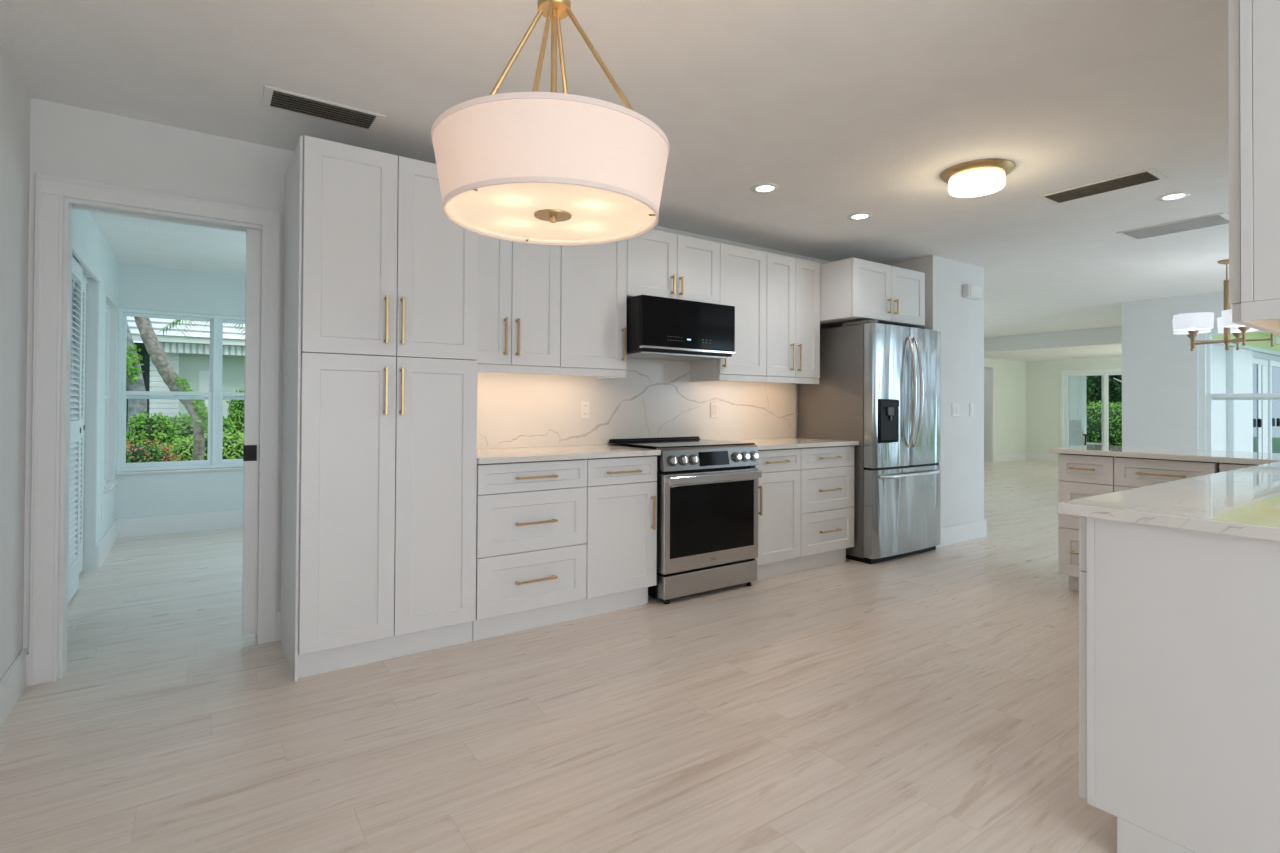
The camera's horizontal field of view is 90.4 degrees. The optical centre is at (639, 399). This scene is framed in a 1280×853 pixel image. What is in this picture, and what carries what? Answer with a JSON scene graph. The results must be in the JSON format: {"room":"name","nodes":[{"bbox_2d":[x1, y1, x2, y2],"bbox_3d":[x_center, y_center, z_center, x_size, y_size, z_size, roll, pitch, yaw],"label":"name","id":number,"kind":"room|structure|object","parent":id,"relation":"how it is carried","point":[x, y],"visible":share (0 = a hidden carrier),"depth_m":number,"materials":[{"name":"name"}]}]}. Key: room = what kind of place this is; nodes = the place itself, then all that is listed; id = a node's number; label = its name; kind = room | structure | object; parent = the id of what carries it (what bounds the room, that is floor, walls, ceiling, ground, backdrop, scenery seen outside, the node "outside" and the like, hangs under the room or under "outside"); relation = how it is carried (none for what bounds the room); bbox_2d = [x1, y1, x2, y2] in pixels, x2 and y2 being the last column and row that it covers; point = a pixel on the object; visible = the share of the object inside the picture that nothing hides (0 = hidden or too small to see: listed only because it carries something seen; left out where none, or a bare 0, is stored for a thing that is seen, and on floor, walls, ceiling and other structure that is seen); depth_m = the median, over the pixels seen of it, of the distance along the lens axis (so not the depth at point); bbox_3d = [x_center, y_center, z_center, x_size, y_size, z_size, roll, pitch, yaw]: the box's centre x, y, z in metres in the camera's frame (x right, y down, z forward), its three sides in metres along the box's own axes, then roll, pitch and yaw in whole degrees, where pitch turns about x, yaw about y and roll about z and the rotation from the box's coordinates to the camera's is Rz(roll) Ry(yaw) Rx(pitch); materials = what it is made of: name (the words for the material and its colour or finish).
{"room":"kitchen","nodes":[
{"label":"kitchen","id":0,"kind":"room"},
{"bbox_2d":[0,43,118,679],"bbox_3d":[-1.701,-0.080,1.315,0.134,2.500,10.300,1,-1,-35],"label":"wall","id":1,"kind":"structure","parent":0,"point":[15,101],"depth_m":2.50,"materials":[{"name":"white paint"}]},
{"bbox_2d":[0,648,27,728],"bbox_3d":[-0.651,1.084,-0.093,0.014,0.155,6.600,1,-1,-35],"label":"baseboard","id":2,"kind":"structure","parent":1,"relation":"attached to","point":[13,683],"depth_m":2.42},
{"bbox_2d":[68,237,101,602],"bbox_3d":[-3.293,0.151,3.617,0.148,2.065,1.900,1,-1,-35],"label":"door","id":3,"kind":"structure","parent":1,"relation":"in","point":[84,329],"depth_m":4.32,"materials":[{"name":"paint"}]},
{"bbox_2d":[101,504,102,519],"bbox_3d":[-3.969,0.831,4.690,0.006,0.116,0.070,1,-1,-35],"label":"wall outlet","id":4,"kind":"object","parent":1,"relation":"attached to","point":[102,504],"visible":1,"depth_m":4.67,"materials":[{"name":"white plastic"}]},
{"bbox_2d":[103,303,119,493],"bbox_3d":[-4.289,-0.036,5.088,0.145,1.491,0.850,1,-1,-35],"label":"window","id":5,"kind":"structure","parent":1,"relation":"in","point":[110,485],"depth_m":5.33,"materials":[{"name":"white plastic"}]},
{"bbox_2d":[89,211,245,275],"bbox_3d":[-3.156,-1.269,4.524,2.950,0.175,3.580,1,-1,-35],"label":"ceiling","id":6,"kind":"structure","parent":0,"point":[132,240],"depth_m":4.87,"materials":[{"name":"white paint"}]},
{"bbox_2d":[115,263,245,518],"bbox_3d":[-3.737,-0.045,6.098,1.985,2.500,0.120,1,-1,-35],"label":"wall","id":7,"kind":"structure","parent":0,"point":[140,287],"depth_m":5.73,"materials":[{"name":"paint"}]},
{"bbox_2d":[95,509,242,569],"bbox_3d":[-3.383,1.119,5.485,1.881,0.165,1.280,1,-1,-35],"label":"baseboard","id":8,"kind":"structure","parent":7,"relation":"attached to","point":[190,522],"depth_m":5.65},
{"bbox_2d":[116,308,244,474],"bbox_3d":[-3.765,-0.061,6.055,1.877,1.439,0.138,1,-1,-35],"label":"window","id":9,"kind":"structure","parent":7,"relation":"in","point":[215,397],"depth_m":5.82,"materials":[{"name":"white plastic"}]},
{"bbox_2d":[23,98,830,673],"bbox_3d":[0.072,-0.041,4.505,6.425,2.500,0.120,1,-1,-35],"label":"wall","id":10,"kind":"structure","parent":0,"point":[66,141],"depth_m":2.86,"materials":[{"name":"white paint"}]},
{"bbox_2d":[26,611,280,685],"bbox_3d":[-2.146,1.113,2.878,0.920,0.140,0.014,1,-1,-35],"label":"baseboard","id":11,"kind":"structure","parent":10,"relation":"attached to","point":[279,612],"depth_m":3.12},
{"bbox_2d":[28,173,280,685],"bbox_3d":[-2.182,0.126,2.930,0.890,2.115,0.147,1,-1,-35],"label":"door frame","id":12,"kind":"structure","parent":10,"relation":"in","point":[53,246],"depth_m":2.76,"materials":[{"name":"white paint"}]},
{"bbox_2d":[477,234,560,374],"bbox_3d":[-0.782,-0.615,3.612,0.583,0.946,0.377,1,-1,-35],"label":"upper cabinet","id":13,"kind":"object","parent":10,"relation":"attached to","point":[519,284],"visible":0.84,"depth_m":3.50,"materials":[{"name":"white wood"}]},
{"bbox_2d":[560,240,626,378],"bbox_3d":[-0.355,-0.610,3.908,0.455,0.946,0.377,1,-1,-35],"label":"upper cabinet","id":14,"kind":"object","parent":10,"relation":"attached to","point":[593,306],"visible":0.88,"depth_m":3.79,"materials":[{"name":"white wood"}]},
{"bbox_2d":[477,358,795,448],"bbox_3d":[0.076,-0.003,4.419,2.924,0.608,0.025,1,-1,-35],"label":"backsplash","id":15,"kind":"structure","parent":10,"relation":"attached to","point":[655,398],"depth_m":4.29,"materials":[{"name":"white stone"}]},
{"bbox_2d":[580,401,589,418],"bbox_3d":[-0.354,0.069,4.100,0.071,0.116,0.009,1,-1,-35],"label":"wall outlet","id":16,"kind":"object","parent":15,"relation":"attached to","point":[584,405],"visible":1,"depth_m":4.10,"materials":[{"name":"white plastic"}]},
{"bbox_2d":[710,402,717,417],"bbox_3d":[0.551,0.079,4.729,0.071,0.116,0.009,1,-1,-35],"label":"wall outlet","id":17,"kind":"object","parent":15,"relation":"attached to","point":[713,405],"visible":1,"depth_m":4.72,"materials":[{"name":"white plastic"}]},
{"bbox_2d":[627,229,719,303],"bbox_3d":[0.147,-0.856,4.258,0.762,0.442,0.377,1,-1,-35],"label":"upper cabinet","id":18,"kind":"object","parent":10,"relation":"attached to","point":[659,263],"visible":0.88,"depth_m":4.11,"materials":[{"name":"white wood"}]},
{"bbox_2d":[626,295,734,360],"bbox_3d":[0.189,-0.448,4.191,0.753,0.346,0.474,1,-1,-35],"label":"microwave","id":19,"kind":"object","parent":18,"relation":"attached to","point":[658,328],"visible":0.94,"depth_m":3.97,"materials":[{"name":"black plastic"}]},
{"bbox_2d":[690,243,766,381],"bbox_3d":[0.645,-0.598,4.602,0.452,0.946,0.377,1,-1,-35],"label":"upper cabinet","id":20,"kind":"object","parent":10,"relation":"attached to","point":[743,271],"visible":0.7,"depth_m":4.49,"materials":[{"name":"white wood"}]},
{"bbox_2d":[766,252,819,383],"bbox_3d":[1.072,-0.593,4.898,0.585,0.946,0.377,1,-1,-35],"label":"upper cabinet","id":21,"kind":"object","parent":10,"relation":"attached to","point":[793,284],"visible":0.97,"depth_m":4.76,"materials":[{"name":"white wood"}]},
{"bbox_2d":[820,258,924,328],"bbox_3d":[1.785,-0.825,5.209,0.932,0.438,0.682,1,-1,-35],"label":"upper cabinet","id":22,"kind":"object","parent":10,"relation":"attached to","point":[851,289],"visible":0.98,"depth_m":4.89,"materials":[{"name":"white wood"}]},
{"bbox_2d":[0,460,1116,852],"bbox_3d":[4.534,1.302,5.635,17.100,0.120,10.500,1,-1,-35],"label":"floor","id":23,"kind":"structure","parent":0,"point":[925,702],"depth_m":2.33,"materials":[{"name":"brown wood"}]},
{"bbox_2d":[280,135,477,680],"bbox_3d":[-1.272,0.039,3.112,0.777,2.300,0.632,1,-1,-35],"label":"pantry cabinet","id":24,"kind":"object","parent":23,"relation":"on","point":[380,323],"visible":0.98,"depth_m":2.85,"materials":[{"name":"white wood"}]},
{"bbox_2d":[473,459,586,640],"bbox_3d":[-0.701,0.758,3.504,0.617,0.876,0.632,1,-1,-35],"label":"base cabinet","id":25,"kind":"object","parent":23,"relation":"on","point":[531,517],"visible":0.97,"depth_m":3.26,"materials":[{"name":"white wood"}]},
{"bbox_2d":[477,445,660,463],"bbox_3d":[-0.505,0.307,3.649,1.098,0.030,0.623,1,-1,-35],"label":"countertop","id":26,"kind":"structure","parent":25,"relation":"on","point":[526,454],"depth_m":3.49,"materials":[{"name":"white stone"}]},
{"bbox_2d":[583,455,656,617],"bbox_3d":[-0.254,0.763,3.814,0.469,0.876,0.632,1,-1,-35],"label":"base cabinet","id":27,"kind":"object","parent":23,"relation":"on","point":[621,543],"visible":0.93,"depth_m":3.58,"materials":[{"name":"white wood"}]},
{"bbox_2d":[608,436,761,603],"bbox_3d":[0.291,0.736,4.145,0.774,0.942,0.655,1,-1,-35],"label":"range","id":28,"kind":"object","parent":23,"relation":"on","point":[707,490],"visible":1,"depth_m":3.88,"materials":[{"name":"silver metal"}]},
{"bbox_2d":[608,439,754,447],"bbox_3d":[0.271,0.288,4.181,0.774,0.008,0.578,1,-1,-35],"label":"cooktop","id":29,"kind":"object","parent":28,"relation":"in","point":[638,443],"depth_m":4.09,"materials":[{"name":"black glass"}]},
{"bbox_2d":[751,448,800,581],"bbox_3d":[0.776,0.775,4.530,0.448,0.876,0.632,1,-1,-35],"label":"base cabinet","id":30,"kind":"object","parent":23,"relation":"on","point":[779,486],"visible":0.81,"depth_m":4.32,"materials":[{"name":"white wood"}]},
{"bbox_2d":[796,445,853,571],"bbox_3d":[1.204,0.780,4.827,0.591,0.876,0.632,1,-1,-35],"label":"base cabinet","id":31,"kind":"object","parent":23,"relation":"on","point":[827,473],"visible":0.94,"depth_m":4.59,"materials":[{"name":"white wood"}]},
{"bbox_2d":[720,437,858,449],"bbox_3d":[1.027,0.324,4.712,1.068,0.030,0.623,1,-1,-35],"label":"countertop","id":32,"kind":"structure","parent":31,"relation":"on","point":[773,443],"depth_m":4.58,"materials":[{"name":"white stone"}]},
{"bbox_2d":[798,320,941,563],"bbox_3d":[1.906,0.318,5.178,0.906,1.812,0.813,1,-1,-35],"label":"refrigerator","id":33,"kind":"object","parent":23,"relation":"on","point":[878,387],"visible":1,"depth_m":4.85,"materials":[{"name":"metal"}]},
{"bbox_2d":[1058,453,1114,591],"bbox_3d":[2.989,0.781,4.090,0.658,0.876,0.299,1,-1,-35],"label":"base cabinet","id":34,"kind":"object","parent":23,"relation":"on","point":[1080,476],"visible":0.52,"depth_m":3.97,"materials":[{"name":"white wood"}]},
{"bbox_2d":[1114,456,1219,491],"bbox_3d":[3.206,0.779,3.777,0.658,0.876,0.462,1,-1,-35],"label":"base cabinet","id":35,"kind":"object","parent":23,"relation":"on","point":[1129,472],"visible":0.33,"depth_m":3.65,"materials":[{"name":"white wood"}]},
{"bbox_2d":[1079,516,1279,852],"bbox_3d":[1.868,0.754,1.821,1.240,0.876,0.685,1,-1,-35],"label":"base cabinet","id":36,"kind":"object","parent":23,"relation":"on","point":[1179,629],"visible":0.77,"depth_m":1.54,"materials":[{"name":"white wood"}]},
{"bbox_2d":[1049,445,1279,541],"bbox_3d":[2.357,0.313,2.816,3.231,0.030,1.758,1,-1,-35],"label":"countertop","id":37,"kind":"structure","parent":36,"relation":"on","point":[1243,502],"depth_m":1.81,"materials":[{"name":"white stone"}]},
{"bbox_2d":[1219,463,1256,471],"bbox_3d":[3.449,0.778,3.456,0.624,0.876,0.310,1,-1,-35],"label":"base cabinet","id":38,"kind":"object","parent":23,"relation":"on","point":[1223,467],"visible":0.03,"depth_m":3.37,"materials":[{"name":"white wood"}]},
{"bbox_2d":[0,0,1279,337],"bbox_3d":[5.994,-1.253,6.512,18.750,0.180,10.150,1,-1,-35],"label":"ceiling","id":39,"kind":"structure","parent":0,"point":[848,107],"depth_m":2.59,"materials":[{"name":"white paint"}]},
{"bbox_2d":[261,85,384,131],"bbox_3d":[-1.359,-1.240,2.732,0.454,0.010,0.199,1,-1,-35],"label":"ceiling vent","id":40,"kind":"object","parent":39,"relation":"in","point":[275,98],"visible":1,"depth_m":2.72,"materials":[{"name":"black metal"}]},
{"bbox_2d":[431,0,668,245],"bbox_3d":[-0.188,-0.819,1.389,0.506,0.865,0.506,1,-1,-35],"label":"pendant lamp","id":41,"kind":"object","parent":39,"relation":"hanging from","point":[534,167],"visible":1,"depth_m":1.22,"materials":[{"name":"fabric"}]},
{"bbox_2d":[445,183,655,242],"bbox_3d":[-0.190,-0.402,1.385,0.450,0.008,0.450,0,-1,-18],"label":"diffuser","id":42,"kind":"object","parent":41,"relation":"attached to","point":[514,212],"depth_m":1.36,"materials":[{"name":"white glass"}]},
{"bbox_2d":[751,183,778,192],"bbox_3d":[0.725,-1.223,3.684,0.164,0.006,0.164,1,-1,-35],"label":"recessed light","id":43,"kind":"object","parent":39,"relation":"in","point":[763,187],"visible":1,"depth_m":3.68,"materials":[{"name":"white plastic"}]},
{"bbox_2d":[847,212,872,219],"bbox_3d":[1.460,-1.214,4.218,0.164,0.006,0.164,1,-1,-35],"label":"recessed light","id":44,"kind":"object","parent":39,"relation":"in","point":[861,215],"visible":1,"depth_m":4.21,"materials":[{"name":"white plastic"}]},
{"bbox_2d":[940,159,1014,197],"bbox_3d":[1.805,-1.171,3.409,0.356,0.104,0.356,1,-1,-35],"label":"flush ceiling light","id":45,"kind":"object","parent":39,"relation":"attached to","point":[975,178],"visible":1,"depth_m":3.31,"materials":[{"name":"white glass"}]},
{"bbox_2d":[1037,168,1167,204],"bbox_3d":[2.636,-1.212,3.645,0.239,0.010,0.564,1,-1,-35],"label":"ceiling vent","id":46,"kind":"object","parent":39,"relation":"in","point":[1150,175],"visible":1,"depth_m":3.62,"materials":[{"name":"black metal"}]},
{"bbox_2d":[1116,213,1228,239],"bbox_3d":[3.738,-1.199,4.438,0.334,0.010,0.589,1,-1,-35],"label":"ceiling vent","id":47,"kind":"object","parent":39,"relation":"in","point":[1218,219],"visible":0.86,"depth_m":4.41,"materials":[{"name":"white metal"}]},
{"bbox_2d":[1156,191,1191,200],"bbox_3d":[3.184,-1.210,3.789,0.164,0.006,0.164,1,-1,-35],"label":"recessed light","id":48,"kind":"object","parent":39,"relation":"in","point":[1176,195],"visible":1,"depth_m":3.78,"materials":[{"name":"white plastic"}]},
{"bbox_2d":[1172,259,1273,350],"bbox_3d":[5.038,-0.802,5.443,0.771,0.769,0.791,1,-1,-35],"label":"chandelier","id":49,"kind":"object","parent":39,"relation":"hanging from","point":[1190,324],"visible":0.7,"depth_m":5.41,"materials":[{"name":"gold metal"}]},
{"bbox_2d":[886,255,983,527],"bbox_3d":[2.589,-0.017,5.784,0.830,2.500,0.650,1,-1,-35],"label":"wall","id":50,"kind":"structure","parent":0,"point":[959,320],"depth_m":5.51,"materials":[{"name":"white paint"}]},
{"bbox_2d":[952,403,958,416],"bbox_3d":[2.721,0.091,5.474,0.117,0.116,0.009,1,-1,-35],"label":"light switch","id":51,"kind":"object","parent":50,"relation":"attached to","point":[955,406],"visible":1,"depth_m":5.46,"materials":[{"name":"white plastic"}]},
{"bbox_2d":[969,403,973,415],"bbox_3d":[2.937,0.094,5.624,0.071,0.116,0.009,1,-1,-35],"label":"light switch","id":52,"kind":"object","parent":50,"relation":"attached to","point":[971,405],"visible":1,"depth_m":5.61,"materials":[{"name":"white plastic"}]},
{"bbox_2d":[963,284,981,299],"bbox_3d":[2.920,-0.945,5.586,0.210,0.113,0.061,1,-1,-35],"label":"box","id":53,"kind":"object","parent":50,"relation":"attached to","point":[970,291],"visible":1,"depth_m":5.54,"materials":[{"name":"white plastic"}]},
{"bbox_2d":[936,453,1056,546],"bbox_3d":[5.531,1.210,9.733,10.190,0.150,3.826,1,-1,-35],"label":"baseboard","id":54,"kind":"structure","parent":50,"relation":"attached to","point":[953,534],"depth_m":5.63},
{"bbox_2d":[984,368,984,460],"bbox_3d":[6.693,0.028,13.594,1.500,2.600,0.900,1,-1,-35],"label":"wall","id":55,"kind":"structure","parent":0,"point":[984,368],"depth_m":13.68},
{"bbox_2d":[984,358,1025,454],"bbox_3d":[4.813,0.000,11.656,9.800,2.600,0.140,1,-1,-35],"label":"wall","id":56,"kind":"structure","parent":0,"point":[1010,375],"depth_m":13.81,"materials":[{"name":"paint"}]},
{"bbox_2d":[984,364,994,462],"bbox_3d":[6.969,0.295,13.140,1.160,2.060,0.158,1,-1,-35],"label":"door","id":57,"kind":"structure","parent":56,"relation":"in","point":[989,372],"depth_m":13.40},
{"bbox_2d":[984,343,1121,361],"bbox_3d":[8.479,-1.074,11.961,3.450,0.410,4.030,1,-1,-35],"label":"ceiling","id":58,"kind":"structure","parent":0,"point":[1108,350],"depth_m":12.09,"materials":[{"name":"white paint"}]},
{"bbox_2d":[984,326,1121,351],"bbox_3d":[7.109,-1.018,10.864,0.050,0.268,3.790,1,-1,-35],"label":"wall","id":59,"kind":"structure","parent":0,"point":[1110,335],"depth_m":10.85,"materials":[{"name":"white paint"}]},
{"bbox_2d":[1026,357,1121,461],"bbox_3d":[9.770,0.034,12.705,0.140,2.600,3.790,1,-1,-35],"label":"wall","id":60,"kind":"structure","parent":0,"point":[1042,377],"depth_m":13.87,"materials":[{"name":"paint"}]},
{"bbox_2d":[1060,369,1121,446],"bbox_3d":[9.652,0.360,12.852,0.140,1.950,2.010,1,-1,-35],"label":"door","id":61,"kind":"structure","parent":60,"relation":"in","point":[1064,375],"depth_m":13.36,"materials":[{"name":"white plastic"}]},
{"bbox_2d":[1122,291,1232,449],"bbox_3d":[7.139,0.006,5.787,0.140,2.500,4.565,1,-1,-35],"label":"wall","id":62,"kind":"structure","parent":0,"point":[1160,369],"depth_m":7.32,"materials":[{"name":"white paint"}]},
{"bbox_2d":[1198,326,1279,449],"bbox_3d":[6.638,0.089,6.472,0.140,1.778,1.502,1,-1,-35],"label":"window","id":63,"kind":"structure","parent":62,"relation":"in","point":[1205,396],"depth_m":7.02,"materials":[{"name":"white plastic"}]},
{"bbox_2d":[1273,336,1279,344],"bbox_3d":[10.431,-1.021,14.400,2.860,0.150,6.250,1,-1,-35],"label":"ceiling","id":64,"kind":"structure","parent":0,"point":[1276,338],"depth_m":11.05,"materials":[{"name":"white paint"}]},
{"bbox_3d":[8.500,-0.003,9.444,6.266,2.600,0.120,1,-1,-35],"label":"wall","id":65,"kind":"structure","parent":0,"visible":0},
{"bbox_2d":[1211,338,1279,451],"bbox_3d":[10.446,0.263,10.640,6.700,2.210,0.129,1,-1,-35],"label":"wall","id":66,"kind":"structure","parent":65,"relation":"attached to","point":[1232,369],"depth_m":9.48,"materials":[{"name":"paint"}]},
{"bbox_2d":[1211,332,1279,351],"bbox_3d":[9.605,-0.984,10.118,8.700,0.255,0.039,1,-1,-35],"label":"trim","id":67,"kind":"structure","parent":65,"relation":"attached to","point":[1253,335],"depth_m":10.50,"materials":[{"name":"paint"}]},
{"bbox_2d":[1253,358,1279,452],"bbox_3d":[10.634,0.349,10.692,2.350,2.000,0.100,1,-1,-35],"label":"patio door","id":68,"kind":"structure","parent":65,"relation":"in","point":[1266,373],"depth_m":10.57,"materials":[{"name":"paint"}]},
{"bbox_3d":[3.783,-0.058,0.795,3.200,2.500,3.190,1,-1,-35],"label":"wall","id":69,"kind":"structure","parent":0,"visible":0},
{"bbox_2d":[1228,0,1279,334],"bbox_3d":[1.782,-0.648,1.583,0.780,0.945,0.378,1,-1,-35],"label":"upper cabinet","id":70,"kind":"object","parent":69,"relation":"attached to","point":[1253,25],"visible":1,"depth_m":1.45,"materials":[{"name":"white wood"}]},
{"label":"outside","id":71,"kind":"structure","parent":0,"visible":0},
{"bbox_3d":[6.110,1.579,13.971,54.000,0.200,44.000,1,-1,-35],"label":"ground","id":72,"kind":"structure","parent":71,"visible":0},
{"bbox_2d":[126,322,146,432],"bbox_3d":[-7.854,-1.474,9.396,2.847,5.881,2.913,1,-1,-35],"label":"tree","id":73,"kind":"object","parent":72,"relation":"on","point":[134,380],"visible":0.07,"depth_m":9.25,"materials":[{"name":"green plant"}]},
{"bbox_2d":[126,411,175,448],"bbox_3d":[-6.485,0.817,8.399,0.622,1.339,0.577,1,-1,-35],"label":"shrub","id":74,"kind":"object","parent":72,"relation":"on","point":[153,428],"visible":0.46,"depth_m":8.29,"materials":[{"name":"green plant"}]},
{"bbox_2d":[126,438,182,462],"bbox_3d":[-5.385,0.965,6.883,0.770,1.086,0.761,1,-1,-35],"label":"flowering bush","id":75,"kind":"object","parent":72,"relation":"on","point":[154,452],"visible":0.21,"depth_m":6.78,"materials":[{"name":"green plant"}]},
{"bbox_2d":[134,317,207,459],"bbox_3d":[-5.951,-0.831,7.063,2.451,4.372,2.448,1,-1,-35],"label":"leaning tree","id":76,"kind":"object","parent":72,"relation":"on","point":[175,383],"visible":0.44,"depth_m":7.38,"materials":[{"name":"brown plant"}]},
{"bbox_2d":[126,316,244,431],"bbox_3d":[-9.074,-0.868,13.086,12.000,4.727,5.160,1,-1,-35],"label":"house","id":77,"kind":"structure","parent":72,"relation":"on","point":[188,354],"depth_m":11.35,"materials":[{"name":"white paint"}]},
{"bbox_2d":[156,320,244,338],"bbox_3d":[-6.966,0.044,10.386,1.589,2.879,1.580,1,-1,-35],"label":"palm","id":78,"kind":"object","parent":72,"relation":"on","point":[170,324],"visible":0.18,"depth_m":10.34,"materials":[{"name":"green plant"}]},
{"bbox_2d":[163,412,238,447],"bbox_3d":[-6.574,0.831,9.430,1.196,1.335,0.684,1,-1,-35],"label":"hedge","id":79,"kind":"object","parent":72,"relation":"on","point":[183,427],"visible":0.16,"depth_m":9.22,"materials":[{"name":"green plant"}]},
{"bbox_2d":[169,429,243,460],"bbox_3d":[-5.491,0.943,8.227,1.113,1.132,0.679,1,-1,-35],"label":"shrub","id":80,"kind":"object","parent":72,"relation":"on","point":[232,448],"visible":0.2,"depth_m":8.10,"materials":[{"name":"green plant"}]},
{"bbox_2d":[226,389,244,438],"bbox_3d":[-6.387,0.642,10.424,0.772,1.719,0.596,1,-1,-35],"label":"shrub","id":81,"kind":"object","parent":72,"relation":"on","point":[236,409],"visible":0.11,"depth_m":10.18,"materials":[{"name":"green plant"}]},
{"bbox_2d":[1086,375,1114,404],"bbox_3d":[14.598,-0.594,22.859,2.926,4.547,4.109,1,-1,-35],"label":"dense tree","id":82,"kind":"object","parent":72,"relation":"on","point":[1093,383],"visible":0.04,"depth_m":21.14,"materials":[{"name":"green plant"}]},
{"bbox_2d":[1086,400,1121,445],"bbox_3d":[13.869,0.812,18.939,1.618,1.602,5.101,1,-1,-35],"label":"hedge","id":83,"kind":"object","parent":72,"relation":"on","point":[1093,410],"visible":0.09,"depth_m":18.53,"materials":[{"name":"green plant"}]},
{"bbox_2d":[1109,375,1121,404],"bbox_3d":[17.067,-0.800,19.878,2.991,4.956,4.046,1,-1,-35],"label":"dense tree","id":84,"kind":"object","parent":72,"relation":"on","point":[1119,385],"visible":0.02,"depth_m":20.72,"materials":[{"name":"green plant"}]},
{"bbox_3d":[9.582,1.400,10.235,8.960,0.100,12.100,1,-1,-35],"label":"patio slab","id":85,"kind":"object","parent":72,"relation":"on","visible":0},
{"bbox_2d":[1069,376,1081,445],"bbox_3d":[10.280,0.229,15.000,0.240,2.340,0.240,1,-1,-35],"label":"porch column","id":86,"kind":"structure","parent":85,"relation":"on","point":[1075,382],"depth_m":14.93,"materials":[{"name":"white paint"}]},
{"bbox_2d":[1082,376,1086,441],"bbox_3d":[10.750,0.234,15.375,0.110,2.340,0.110,1,-1,-35],"label":"porch column","id":87,"kind":"structure","parent":85,"relation":"on","point":[1083,377],"depth_m":15.35,"materials":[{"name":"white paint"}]},
{"bbox_2d":[1069,419,1101,445],"bbox_3d":[9.869,0.920,14.237,0.740,0.941,0.640,0,-1,-17],"label":"patio chair","id":88,"kind":"object","parent":85,"relation":"on","point":[1077,437],"visible":0.49,"depth_m":14.02,"materials":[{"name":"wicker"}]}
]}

